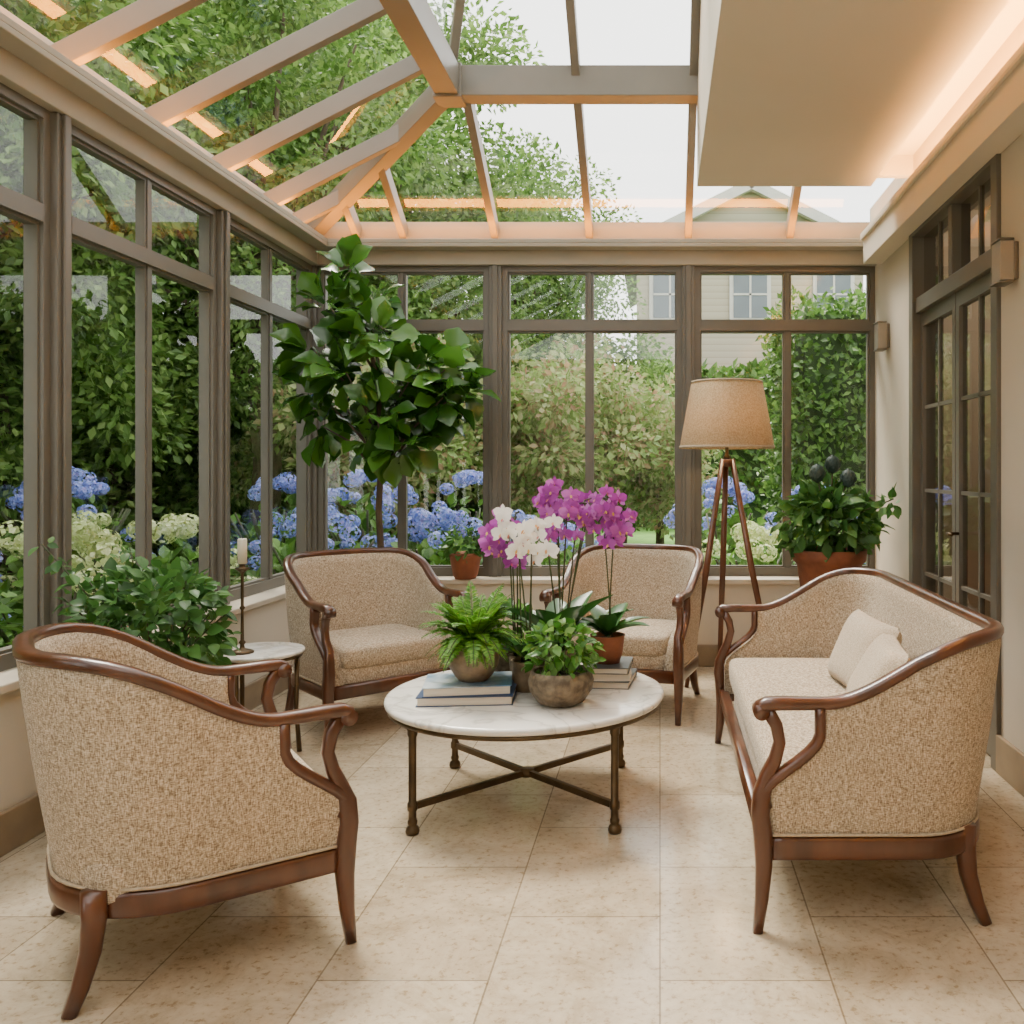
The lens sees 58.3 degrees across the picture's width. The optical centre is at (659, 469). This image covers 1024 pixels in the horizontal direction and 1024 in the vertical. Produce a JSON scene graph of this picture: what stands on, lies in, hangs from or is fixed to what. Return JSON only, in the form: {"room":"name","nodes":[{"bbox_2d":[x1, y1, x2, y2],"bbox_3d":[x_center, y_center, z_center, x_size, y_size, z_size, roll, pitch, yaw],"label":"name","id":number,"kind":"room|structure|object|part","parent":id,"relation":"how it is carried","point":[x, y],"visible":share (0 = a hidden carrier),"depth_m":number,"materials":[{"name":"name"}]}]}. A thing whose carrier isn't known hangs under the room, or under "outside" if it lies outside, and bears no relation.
{"room":"sunroom","nodes":[
{"label":"sunroom","id":0,"kind":"room"},
{"bbox_2d":[0,598,291,811],"bbox_3d":[-2.465,1.067,2.760,0.290,0.565,7.520,0,0,0],"label":"wall","id":1,"kind":"structure","parent":0,"point":[269,622],"depth_m":3.28,"materials":[{"name":"paint"}]},
{"bbox_2d":[0,82,49,671],"bbox_3d":[-2.490,-0.345,2.980,0.090,2.190,1.270,0,0,0],"label":"window","id":2,"kind":"structure","parent":1,"relation":"in","point":[31,208],"depth_m":3.56,"materials":[{"name":"paint"}]},
{"bbox_2d":[72,125,216,627],"bbox_3d":[-2.490,-0.345,4.340,0.090,2.190,1.270,0,0,0],"label":"window","id":3,"kind":"structure","parent":1,"relation":"in","point":[139,254],"depth_m":4.35,"materials":[{"name":"paint"}]},
{"bbox_2d":[0,661,291,856],"bbox_3d":[-2.308,1.275,2.600,0.025,0.150,7.200,0,0,0],"label":"baseboard","id":4,"kind":"structure","parent":1,"relation":"attached to","point":[21,822],"depth_m":3.27,"materials":[{"name":"stone"}]},
{"bbox_2d":[230,218,311,600],"bbox_3d":[-2.490,-0.345,5.697,0.090,2.190,1.265,0,0,0],"label":"window","id":5,"kind":"structure","parent":1,"relation":"in","point":[269,311],"depth_m":5.67,"materials":[{"name":"paint"}]},
{"bbox_2d":[50,112,694,623],"bbox_3d":[-1.157,-0.345,3.002,2.805,2.190,6.935,0,0,0],"label":"window posts","id":6,"kind":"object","parent":1,"relation":"attached to","point":[60,124],"depth_m":4.97,"materials":[{"name":"paint"}]},
{"bbox_2d":[0,576,799,694],"bbox_3d":[-0.555,0.767,2.770,4.150,0.035,7.540,0,0,0],"label":"trim","id":7,"kind":"structure","parent":1,"relation":"on","point":[9,680],"depth_m":6.17,"materials":[{"name":"paint"}]},
{"bbox_2d":[438,523,485,579],"bbox_3d":[-1.342,0.559,6.200,0.361,0.383,0.269,0,0,0],"label":"geranium","id":8,"kind":"object","parent":7,"relation":"on","point":[464,564],"visible":0.83,"depth_m":6.15,"materials":[{"name":"ceramic"}]},
{"bbox_2d":[50,0,801,237],"bbox_3d":[-0.509,-2.345,2.726,4.057,1.429,7.451,0,0,0],"label":"roof","id":9,"kind":"structure","parent":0,"point":[453,84],"depth_m":5.31,"materials":[{"name":"paint"}]},
{"bbox_2d":[449,551,481,579],"bbox_3d":[-1.345,0.660,6.220,0.226,0.180,0.226,0,0,0],"label":"pot","id":10,"kind":"object","parent":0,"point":[467,568],"depth_m":6.14,"materials":[{"name":"ceramic"}]},
{"bbox_2d":[0,667,1023,1023],"bbox_3d":[-0.485,1.410,2.700,4.310,0.120,7.700,0,0,0],"label":"floor","id":11,"kind":"structure","parent":0,"point":[515,901],"depth_m":2.68,"materials":[{"name":"tile"}]},
{"bbox_2d":[28,537,241,665],"bbox_3d":[-2.037,0.799,3.589,0.672,1.102,0.693,0,0,-12],"label":"bush","id":12,"kind":"object","parent":11,"relation":"on","point":[152,608],"visible":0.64,"depth_m":3.51,"materials":[{"name":"green plant"}]},
{"bbox_2d":[12,622,358,1019],"bbox_3d":[-1.412,0.909,2.650,0.804,0.897,0.801,0,0,-36],"label":"armchair","id":13,"kind":"object","parent":11,"relation":"on","point":[160,793],"visible":1,"depth_m":2.32,"materials":[{"name":"fabric"}]},
{"bbox_2d":[223,642,305,751],"bbox_3d":[-1.900,1.101,4.260,0.414,0.501,0.414,0,0,0],"label":"side table","id":14,"kind":"object","parent":11,"relation":"on","point":[286,651],"visible":0.62,"depth_m":4.31,"materials":[{"name":"stone"}]},
{"bbox_2d":[233,536,253,654],"bbox_3d":[-1.940,0.577,4.180,0.104,0.545,0.104,0,0,0],"label":"candlestick","id":15,"kind":"object","parent":14,"relation":"on","point":[241,542],"visible":0.95,"depth_m":4.17,"materials":[{"name":"brown metal"}]},
{"bbox_2d":[237,536,246,563],"bbox_3d":[-1.940,0.370,4.180,0.042,0.130,0.042,0,0,0],"label":"candle","id":16,"kind":"object","parent":15,"relation":"on","point":[241,542],"depth_m":4.16,"materials":[{"name":"wax"}]},
{"bbox_2d":[283,547,470,729],"bbox_3d":[-1.603,0.909,4.944,0.822,0.897,0.814,0,0,-43],"label":"armchair","id":17,"kind":"object","parent":11,"relation":"on","point":[356,614],"visible":0.88,"depth_m":4.91,"materials":[{"name":"fabric"}]},
{"bbox_2d":[329,624,445,684],"bbox_3d":[-1.576,0.999,4.916,0.700,0.232,0.620,0,0,-43],"label":"seat cushion","id":18,"kind":"object","parent":17,"relation":"on","point":[363,653],"depth_m":4.71,"materials":[{"name":"fabric"}]},
{"bbox_2d":[269,234,500,546],"bbox_3d":[-1.725,-0.062,5.657,1.426,2.824,0.853,0,0,0],"label":"fiddle leaf fig","id":19,"kind":"object","parent":11,"relation":"on","point":[379,411],"visible":0.93,"depth_m":5.60,"materials":[{"name":"plant"}]},
{"bbox_2d":[384,663,663,835],"bbox_3d":[-0.550,1.130,3.720,1.132,0.440,1.132,0,0,-1],"label":"coffee table","id":20,"kind":"object","parent":11,"relation":"on","point":[602,710],"visible":0.8,"depth_m":3.37,"materials":[{"name":"stone"}]},
{"bbox_2d":[415,671,516,706],"bbox_3d":[-0.765,0.874,3.600,0.371,0.072,0.272,0,0,-5],"label":"book stack","id":21,"kind":"object","parent":20,"relation":"on","point":[438,690],"visible":0.76,"depth_m":3.48,"materials":[{"name":"blue paper"}]},
{"bbox_2d":[422,671,511,697],"bbox_3d":[-0.765,0.856,3.600,0.340,0.036,0.250,0,0,-9],"label":"book","id":22,"kind":"object","parent":21,"relation":"on","point":[445,685],"depth_m":3.50,"materials":[{"name":"blue paper"}]},
{"bbox_2d":[418,581,528,682],"bbox_3d":[-0.750,0.650,3.602,0.469,0.376,0.431,0,0,35],"label":"potted fern","id":23,"kind":"object","parent":21,"relation":"on","point":[472,654],"visible":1,"depth_m":3.53,"materials":[{"name":"green plant"}]},
{"bbox_2d":[448,648,499,682],"bbox_3d":[-0.745,0.767,3.600,0.204,0.142,0.204,0,0,0],"label":"pot","id":24,"kind":"object","parent":23,"relation":"on","point":[463,673],"depth_m":3.52,"materials":[{"name":"brown ceramic"}]},
{"bbox_2d":[478,506,527,679],"bbox_3d":[-0.631,0.528,3.834,0.222,0.765,0.215,0,0,28],"label":"potted orchid","id":25,"kind":"object","parent":20,"relation":"on","point":[497,548],"visible":0.51,"depth_m":3.81,"materials":[{"name":"plant"}]},
{"bbox_3d":[-0.600,0.847,3.830,0.090,0.126,0.090,0,0,0],"label":"pot","id":26,"kind":"part","parent":25,"relation":"part of","materials":[{"name":"brown ceramic"}]},
{"bbox_2d":[489,593,532,671],"bbox_3d":[-0.725,0.729,4.013,0.317,0.362,0.322,0,0,0],"label":"plant","id":27,"kind":"object","parent":20,"relation":"on","point":[503,665],"visible":0.13,"depth_m":3.96,"materials":[{"name":"green plant"}]},
{"bbox_3d":[-0.720,0.835,4.010,0.210,0.150,0.210,0,0,0],"label":"pot","id":28,"kind":"part","parent":27,"relation":"part of","materials":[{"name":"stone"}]},
{"bbox_2d":[491,504,564,692],"bbox_3d":[-0.557,0.524,3.732,0.330,0.771,0.345,0,0,0],"label":"potted orchid","id":29,"kind":"object","parent":20,"relation":"on","point":[527,531],"visible":0.87,"depth_m":3.69,"materials":[{"name":"plant"}]},
{"bbox_3d":[-0.550,0.847,3.720,0.135,0.126,0.135,0,0,0],"label":"pot","id":30,"kind":"part","parent":29,"relation":"part of","materials":[{"name":"brown ceramic"}]},
{"bbox_2d":[521,614,605,707],"bbox_3d":[-0.374,0.732,3.502,0.336,0.356,0.303,0,0,0],"label":"pothos","id":31,"kind":"object","parent":20,"relation":"on","point":[562,682],"visible":1,"depth_m":3.44,"materials":[{"name":"plant"}]},
{"bbox_2d":[494,476,637,664],"bbox_3d":[-0.454,0.468,3.892,0.639,0.885,0.511,0,0,28],"label":"potted orchid","id":32,"kind":"object","parent":20,"relation":"on","point":[573,506],"visible":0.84,"depth_m":3.87,"materials":[{"name":"plant"}]},
{"bbox_3d":[-0.440,0.840,3.900,0.180,0.140,0.180,0,0,0],"label":"pot","id":33,"kind":"part","parent":32,"relation":"part of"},
{"bbox_2d":[587,656,636,689],"bbox_3d":[-0.225,0.868,3.870,0.228,0.084,0.267,0,0,4],"label":"book stack","id":34,"kind":"object","parent":20,"relation":"on","point":[620,675],"visible":0.53,"depth_m":3.75,"materials":[{"name":"paper"}]},
{"bbox_2d":[587,656,632,674],"bbox_3d":[-0.225,0.839,3.870,0.200,0.026,0.240,0,0,3],"label":"book","id":35,"kind":"object","parent":34,"relation":"on","point":[624,666],"depth_m":3.76,"materials":[{"name":"paper"}]},
{"bbox_2d":[593,669,631,680],"bbox_3d":[-0.225,0.866,3.870,0.200,0.028,0.240,0,0,-3],"label":"book","id":36,"kind":"object","parent":34,"relation":"on","point":[600,674],"depth_m":3.76,"materials":[{"name":"beige paper"}]},
{"bbox_2d":[576,502,649,664],"bbox_3d":[-0.215,0.481,3.873,0.336,0.689,0.410,0,0,-37],"label":"potted orchid","id":37,"kind":"object","parent":34,"relation":"on","point":[607,625],"visible":0.98,"depth_m":3.85,"materials":[{"name":"plant"}]},
{"bbox_3d":[-0.225,0.766,3.870,0.153,0.119,0.153,0,0,0],"label":"pot","id":38,"kind":"part","parent":37,"relation":"part of","materials":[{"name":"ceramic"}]},
{"bbox_2d":[592,668,636,689],"bbox_3d":[-0.225,0.895,3.870,0.220,0.030,0.260,0,0,6],"label":"book","id":39,"kind":"object","parent":34,"relation":"on","point":[624,682],"depth_m":3.75,"materials":[{"name":"paper"}]},
{"bbox_2d":[539,543,703,725],"bbox_3d":[-0.171,0.909,5.232,0.822,0.897,0.814,0,0,15],"label":"armchair","id":40,"kind":"object","parent":11,"relation":"on","point":[662,583],"visible":0.62,"depth_m":5.39,"materials":[{"name":"fabric"}]},
{"bbox_2d":[571,618,675,669],"bbox_3d":[-0.181,0.999,5.195,0.700,0.232,0.620,0,0,15],"label":"seat cushion","id":41,"kind":"object","parent":40,"relation":"on","point":[650,647],"depth_m":4.87,"materials":[{"name":"fabric"}]},
{"bbox_2d":[679,378,774,687],"bbox_3d":[0.430,0.393,5.795,0.616,1.921,0.645,0,0,0],"label":"floor lamp","id":42,"kind":"object","parent":11,"relation":"on","point":[726,414],"visible":0.99,"depth_m":5.60,"materials":[{"name":"beige fabric"}]},
{"bbox_3d":[0.482,-0.311,5.780,0.318,0.483,0.367,0,0,0],"label":"stem","id":43,"kind":"part","parent":42,"relation":"part of","materials":[{"name":"brown metal"}]},
{"bbox_3d":[0.430,-0.353,5.780,0.616,0.430,0.616,0,0,0],"label":"shade trim","id":44,"kind":"part","parent":42,"relation":"part of","materials":[{"name":"beige fabric"}]},
{"bbox_3d":[0.430,-0.352,5.780,0.610,0.425,0.610,0,0,0],"label":"lamp shade","id":45,"kind":"part","parent":42,"relation":"part of","materials":[{"name":"fabric"}]},
{"bbox_2d":[714,567,1003,934],"bbox_3d":[0.672,0.916,3.540,0.812,0.882,1.886,0,0,0],"label":"sofa","id":46,"kind":"object","parent":11,"relation":"on","point":[858,727],"visible":1,"depth_m":2.63,"materials":[{"name":"fabric"}]},
{"bbox_2d":[828,609,901,686],"bbox_3d":[0.825,0.750,3.660,0.199,0.292,0.500,0,0,-6],"label":"throw pillow","id":47,"kind":"object","parent":46,"relation":"on","point":[860,630],"depth_m":3.62,"materials":[{"name":"fabric"}]},
{"bbox_2d":[846,634,910,692],"bbox_3d":[0.795,0.765,3.280,0.214,0.277,0.500,0,0,8],"label":"throw pillow","id":48,"kind":"object","parent":46,"relation":"on","point":[876,655],"depth_m":3.25,"materials":[{"name":"fabric"}]},
{"bbox_3d":[1.050,1.101,5.580,0.420,0.502,0.420,0,0,0],"label":"plant stand","id":49,"kind":"object","parent":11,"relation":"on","visible":0},
{"bbox_2d":[770,455,901,586],"bbox_3d":[1.074,0.378,5.551,0.762,0.945,0.724,0,0,0],"label":"potted plant","id":50,"kind":"object","parent":49,"relation":"on","point":[830,508],"visible":0.99,"depth_m":5.44,"materials":[{"name":"plant"}]},
{"bbox_2d":[528,664,593,707],"bbox_3d":[-0.385,0.843,3.500,0.256,0.135,0.256,0,0,0],"label":"pot","id":51,"kind":"object","parent":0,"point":[552,687],"depth_m":3.41,"materials":[{"name":"stone"}]},
{"bbox_2d":[444,584,799,643],"bbox_3d":[-0.400,1.067,6.360,3.840,0.565,0.320,0,0,0],"label":"wall","id":52,"kind":"structure","parent":0,"point":[734,593],"depth_m":6.20,"materials":[{"name":"paint"}]},
{"bbox_2d":[318,266,488,575],"bbox_3d":[-1.812,-0.345,6.400,1.215,2.190,0.090,0,0,0],"label":"window","id":53,"kind":"structure","parent":52,"relation":"in","point":[424,326],"depth_m":6.36,"materials":[{"name":"paint"}]},
{"bbox_2d":[502,266,681,575],"bbox_3d":[-0.480,-0.345,6.400,1.270,2.190,0.090,0,0,0],"label":"window","id":54,"kind":"structure","parent":52,"relation":"in","point":[589,326],"depth_m":6.36,"materials":[{"name":"paint"}]},
{"bbox_2d":[536,644,731,666],"bbox_3d":[-0.398,1.275,6.188,3.795,0.150,0.025,0,0,0],"label":"baseboard","id":55,"kind":"structure","parent":52,"relation":"attached to","point":[707,653],"depth_m":6.17,"materials":[{"name":"stone"}]},
{"bbox_2d":[695,266,874,575],"bbox_3d":[0.882,-0.345,6.400,1.275,2.190,0.090,0,0,0],"label":"window","id":56,"kind":"structure","parent":52,"relation":"in","point":[786,326],"depth_m":6.36,"materials":[{"name":"paint"}]},
{"bbox_2d":[624,186,839,306],"bbox_3d":[2.700,-7.513,31.445,7.800,2.194,9.910,0,0,0],"label":"gable roof","id":57,"kind":"structure","parent":0,"point":[734,192],"depth_m":26.49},
{"bbox_2d":[793,546,866,586],"bbox_3d":[1.050,0.670,5.580,0.460,0.360,0.460,0,0,0],"label":"pot","id":58,"kind":"object","parent":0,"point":[812,562],"depth_m":5.41,"materials":[{"name":"ceramic"}]},
{"bbox_2d":[697,0,1023,185],"bbox_3d":[0.943,-2.385,2.230,1.435,1.330,6.460,0,0,0],"label":"ceiling","id":59,"kind":"structure","parent":0,"point":[791,92],"depth_m":4.06,"materials":[{"name":"paint"}]},
{"bbox_2d":[870,18,1023,752],"bbox_3d":[1.590,-0.270,2.760,0.140,3.240,7.520,0,0,0],"label":"wall","id":60,"kind":"structure","parent":0,"point":[891,276],"depth_m":3.99,"materials":[{"name":"paint"}]},
{"bbox_2d":[0,5,876,265],"bbox_3d":[-0.530,-1.605,2.745,4.100,0.330,7.490,0,0,0],"label":"trim","id":61,"kind":"structure","parent":60,"relation":"attached to","point":[29,66],"depth_m":6.20,"materials":[{"name":"paint"}]},
{"bbox_2d":[873,321,889,351],"bbox_3d":[1.478,-0.890,6.000,0.085,0.190,0.110,0,0,0],"label":"wall sconce","id":62,"kind":"object","parent":60,"relation":"attached to","point":[881,328],"visible":1,"depth_m":5.95,"materials":[{"name":"metal"}]},
{"bbox_2d":[860,42,1023,263],"bbox_3d":[1.445,-1.512,2.580,0.150,0.205,7.160,0,0,0],"label":"trim","id":63,"kind":"structure","parent":60,"relation":"attached to","point":[994,120],"depth_m":4.28,"materials":[{"name":"paint"}]},
{"bbox_2d":[909,153,1000,770],"bbox_3d":[1.585,-0.060,4.720,0.170,2.820,1.420,0,0,0],"label":"door","id":64,"kind":"structure","parent":60,"relation":"in","point":[925,291],"depth_m":4.75,"materials":[{"name":"paint"}]},
{"bbox_2d":[921,185,990,755],"bbox_3d":[1.536,-0.030,4.720,0.118,2.740,1.280,0,0,0],"label":"door leaves","id":65,"kind":"structure","parent":64,"relation":"attached to","point":[956,305],"depth_m":4.69,"materials":[{"name":"paint"}]},
{"bbox_2d":[990,237,1018,286],"bbox_3d":[1.478,-0.890,3.860,0.085,0.190,0.110,0,0,0],"label":"wall sconce","id":66,"kind":"object","parent":60,"relation":"attached to","point":[1005,251],"visible":1,"depth_m":3.81,"materials":[{"name":"metal"}]},
{"bbox_2d":[996,735,1023,796],"bbox_3d":[1.509,1.265,2.600,0.022,0.170,7.200,0,0,0],"label":"baseboard","id":67,"kind":"structure","parent":60,"relation":"attached to","point":[1009,759],"depth_m":3.85,"materials":[{"name":"stone"}]},
{"bbox_2d":[944,195,990,616],"bbox_3d":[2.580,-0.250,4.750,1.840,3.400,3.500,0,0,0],"label":"glass pane","id":68,"kind":"structure","parent":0,"point":[973,308],"depth_m":6.40,"materials":[{"name":"glass"}]},
{"label":"outside","id":69,"kind":"structure","parent":0,"visible":0},
{"bbox_2d":[238,524,765,580],"bbox_3d":[0.000,1.500,30.000,120.000,0.001,100.000,0,0,0],"label":"ground","id":70,"kind":"structure","parent":69,"point":[642,536],"depth_m":19.71,"materials":[{"name":"green plant"}]},
{"bbox_2d":[0,0,240,274],"bbox_3d":[-8.474,-3.649,10.778,6.778,10.889,7.046,0,0,-30],"label":"tree","id":71,"kind":"object","parent":70,"relation":"on","point":[112,64],"visible":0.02,"depth_m":10.84,"materials":[{"name":"green plant"}]},
{"bbox_2d":[7,250,250,563],"bbox_3d":[-6.955,-0.891,11.508,3.667,4.799,4.073,0,0,-25],"label":"shrub","id":72,"kind":"object","parent":70,"relation":"on","point":[167,496],"visible":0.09,"depth_m":11.15,"materials":[{"name":"green plant"}]},
{"bbox_2d":[70,0,477,569],"bbox_3d":[-4.668,-2.387,10.880,5.172,8.217,4.972,0,0,29],"label":"tree","id":73,"kind":"object","parent":70,"relation":"on","point":[258,31],"visible":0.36,"depth_m":10.06,"materials":[{"name":"green plant"}]},
{"bbox_2d":[162,281,387,542],"bbox_3d":[-4.860,-0.592,11.998,3.209,4.199,3.564,0,0,-12],"label":"shrub","id":74,"kind":"object","parent":70,"relation":"on","point":[241,473],"visible":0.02,"depth_m":11.20,"materials":[{"name":"green plant"}]},
{"bbox_2d":[100,0,468,306],"bbox_3d":[-7.563,-4.384,16.011,8.053,12.444,7.746,0,0,2],"label":"tree","id":75,"kind":"object","parent":70,"relation":"on","point":[196,18],"visible":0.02,"depth_m":14.85,"materials":[{"name":"green plant"}]},
{"bbox_2d":[101,377,537,566],"bbox_3d":[-5.606,0.179,13.395,7.795,3.523,1.818,0,0,0],"label":"hedge","id":76,"kind":"object","parent":70,"relation":"on","point":[471,505],"visible":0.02,"depth_m":13.00,"materials":[{"name":"green plant"}]},
{"bbox_2d":[163,19,479,377],"bbox_3d":[-8.960,-5.487,21.977,9.199,14.777,9.563,0,0,-42],"label":"tree","id":77,"kind":"object","parent":70,"relation":"on","point":[438,19],"visible":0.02,"depth_m":22.12,"materials":[{"name":"green plant"}]},
{"bbox_2d":[188,0,582,382],"bbox_3d":[-4.369,-3.312,14.511,6.404,10.174,6.155,0,0,33],"label":"tree","id":78,"kind":"object","parent":70,"relation":"on","point":[465,214],"visible":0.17,"depth_m":13.75,"materials":[{"name":"green plant"}]},
{"bbox_2d":[428,300,613,520],"bbox_3d":[-2.601,-0.791,15.556,3.904,4.599,3.514,0,0,-14],"label":"shrub","id":79,"kind":"object","parent":70,"relation":"on","point":[521,337],"visible":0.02,"depth_m":14.90,"materials":[{"name":"green plant"}]},
{"bbox_2d":[416,127,646,377],"bbox_3d":[-2.984,-2.729,18.977,5.568,8.944,5.788,0,0,-17],"label":"tree","id":80,"kind":"object","parent":70,"relation":"on","point":[573,285],"visible":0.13,"depth_m":18.09,"materials":[{"name":"green plant"}]},
{"bbox_2d":[453,334,661,542],"bbox_3d":[-1.354,-0.237,11.770,2.846,3.488,3.214,0,0,-29],"label":"flowering shrub","id":81,"kind":"object","parent":70,"relation":"on","point":[548,426],"visible":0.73,"depth_m":11.13,"materials":[{"name":"green plant"}]},
{"bbox_2d":[569,334,674,542],"bbox_3d":[-0.713,-0.592,16.637,3.564,4.199,3.209,0,0,-35],"label":"shrub","id":82,"kind":"object","parent":70,"relation":"on","point":[643,364],"visible":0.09,"depth_m":16.35,"materials":[{"name":"green plant"}]},
{"bbox_2d":[581,364,728,543],"bbox_3d":[-0.092,-0.010,12.890,2.475,3.033,2.795,0,0,3],"label":"flowering shrub","id":83,"kind":"object","parent":70,"relation":"on","point":[653,486],"visible":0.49,"depth_m":12.20,"materials":[{"name":"green plant"}]},
{"bbox_2d":[532,356,794,526],"bbox_3d":[-0.004,-0.523,24.249,33.230,5.300,2.972,0,0,0],"label":"hedge","id":84,"kind":"object","parent":70,"relation":"on","point":[747,463],"visible":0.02,"depth_m":23.55,"materials":[{"name":"green plant"}]},
{"bbox_2d":[637,191,862,374],"bbox_3d":[2.700,-3.475,31.500,6.800,9.950,9.000,0,0,0],"label":"wall","id":85,"kind":"structure","parent":70,"relation":"on","point":[723,349],"depth_m":27.00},
{"bbox_2d":[649,275,854,376],"bbox_3d":[2.750,-3.650,26.940,6.140,4.840,0.120,0,0,0],"label":"windows","id":86,"kind":"structure","parent":85,"relation":"in","point":[748,294],"depth_m":26.90,"materials":[{"name":"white glass"}]},
{"bbox_2d":[755,281,865,564],"bbox_3d":[3.433,-0.187,10.112,4.879,4.347,1.970,0,0,0],"label":"hedge","id":87,"kind":"object","parent":70,"relation":"on","point":[828,371],"visible":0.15,"depth_m":9.70,"materials":[{"name":"green plant"}]},
{"label":"garden bed","id":88,"kind":"object","parent":70,"relation":"on","visible":0},
{"bbox_2d":[0,552,16,644],"bbox_3d":[-4.896,0.795,5.796,1.515,1.648,1.383,0,0,19],"label":"hydrangea bush","id":89,"kind":"object","parent":88,"relation":"on","point":[9,594],"visible":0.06,"depth_m":5.99,"materials":[{"name":"green plant"}]},
{"bbox_2d":[0,520,134,647],"bbox_3d":[-3.452,0.938,5.090,1.368,1.340,1.362,0,0,-44],"label":"hydrangea bush","id":90,"kind":"object","parent":88,"relation":"on","point":[90,534],"visible":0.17,"depth_m":5.10,"materials":[{"name":"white plant"}]},
{"bbox_2d":[0,510,134,639],"bbox_3d":[-4.508,0.957,6.991,1.382,1.301,1.381,0,0,41],"label":"hydrangea bush","id":91,"kind":"object","parent":88,"relation":"on","point":[17,590],"visible":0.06,"depth_m":6.89,"materials":[{"name":"green plant"}]},
{"bbox_2d":[0,466,156,590],"bbox_3d":[-5.025,0.782,7.590,1.510,1.648,1.402,0,0,-23],"label":"hydrangea bush","id":92,"kind":"object","parent":88,"relation":"on","point":[14,564],"visible":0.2,"depth_m":7.47,"materials":[{"name":"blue plant"}]},
{"bbox_2d":[0,167,198,585],"bbox_3d":[-6.271,-0.692,8.629,3.734,4.399,3.361,0,0,30],"label":"shrub","id":93,"kind":"object","parent":88,"relation":"on","point":[116,412],"visible":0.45,"depth_m":8.44,"materials":[{"name":"green plant"}]},
{"bbox_2d":[0,0,248,353],"bbox_3d":[-6.516,-2.545,7.622,5.326,8.555,5.536,0,0,-17],"label":"tree","id":94,"kind":"object","parent":88,"relation":"on","point":[68,10],"visible":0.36,"depth_m":7.80,"materials":[{"name":"green plant"}]},
{"bbox_2d":[94,513,257,603],"bbox_3d":[-3.493,0.964,6.414,1.422,1.308,1.353,0,0,20],"label":"hydrangea bush","id":95,"kind":"object","parent":88,"relation":"on","point":[178,529],"visible":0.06,"depth_m":6.30,"materials":[{"name":"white plant"}]},
{"bbox_2d":[230,472,340,585],"bbox_3d":[-3.521,0.817,8.310,1.528,1.593,1.414,0,0,-17],"label":"hydrangea bush","id":96,"kind":"object","parent":88,"relation":"on","point":[252,533],"visible":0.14,"depth_m":8.14,"materials":[{"name":"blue plant"}]},
{"bbox_2d":[244,505,384,580],"bbox_3d":[-2.766,0.952,7.198,1.431,1.346,1.443,0,0,43],"label":"hydrangea bush","id":97,"kind":"object","parent":88,"relation":"on","point":[286,549],"visible":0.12,"depth_m":7.09,"materials":[{"name":"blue plant"}]},
{"bbox_2d":[252,334,482,538],"bbox_3d":[-3.088,-0.086,10.323,2.599,3.185,2.934,0,0,-7],"label":"flowering shrub","id":98,"kind":"object","parent":88,"relation":"on","point":[450,457],"visible":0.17,"depth_m":9.84,"materials":[{"name":"green plant"}]},
{"bbox_2d":[328,469,437,551],"bbox_3d":[-2.618,0.796,7.999,1.499,1.614,1.375,0,0,-18],"label":"hydrangea bush","id":99,"kind":"object","parent":88,"relation":"on","point":[366,517],"visible":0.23,"depth_m":7.89,"materials":[{"name":"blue plant"}]},
{"bbox_2d":[384,507,482,564],"bbox_3d":[-1.798,0.959,7.388,1.458,1.310,1.443,0,0,42],"label":"hydrangea bush","id":100,"kind":"object","parent":88,"relation":"on","point":[428,553],"visible":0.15,"depth_m":7.40,"materials":[{"name":"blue plant"}]},
{"bbox_2d":[409,470,529,564],"bbox_3d":[-1.748,0.805,8.197,1.515,1.616,1.447,0,0,37],"label":"hydrangea bush","id":101,"kind":"object","parent":88,"relation":"on","point":[462,477],"visible":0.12,"depth_m":8.08,"materials":[{"name":"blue plant"}]},
{"bbox_2d":[517,515,598,564],"bbox_3d":[-1.016,0.992,7.707,1.502,1.229,1.349,0,0,0],"label":"hydrangea bush","id":102,"kind":"object","parent":88,"relation":"on","point":[569,550],"visible":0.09,"depth_m":7.60,"materials":[{"name":"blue plant"}]},
{"bbox_2d":[663,476,781,564],"bbox_3d":[0.600,0.838,8.896,1.487,1.557,1.398,0,0,36],"label":"hydrangea bush","id":103,"kind":"object","parent":88,"relation":"on","point":[710,487],"visible":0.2,"depth_m":8.91,"materials":[{"name":"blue plant"}]},
{"bbox_2d":[702,520,796,564],"bbox_3d":[0.743,1.014,7.478,1.426,1.179,1.380,0,0,0],"label":"hydrangea bush","id":104,"kind":"object","parent":88,"relation":"on","point":[757,534],"visible":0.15,"depth_m":7.35,"materials":[{"name":"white plant"}]},
{"bbox_2d":[757,485,865,564],"bbox_3d":[1.487,0.864,8.692,1.480,1.471,1.437,0,0,-39],"label":"hydrangea bush","id":105,"kind":"object","parent":88,"relation":"on","point":[796,490],"visible":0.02,"depth_m":8.62,"materials":[{"name":"green plant"}]}
]}

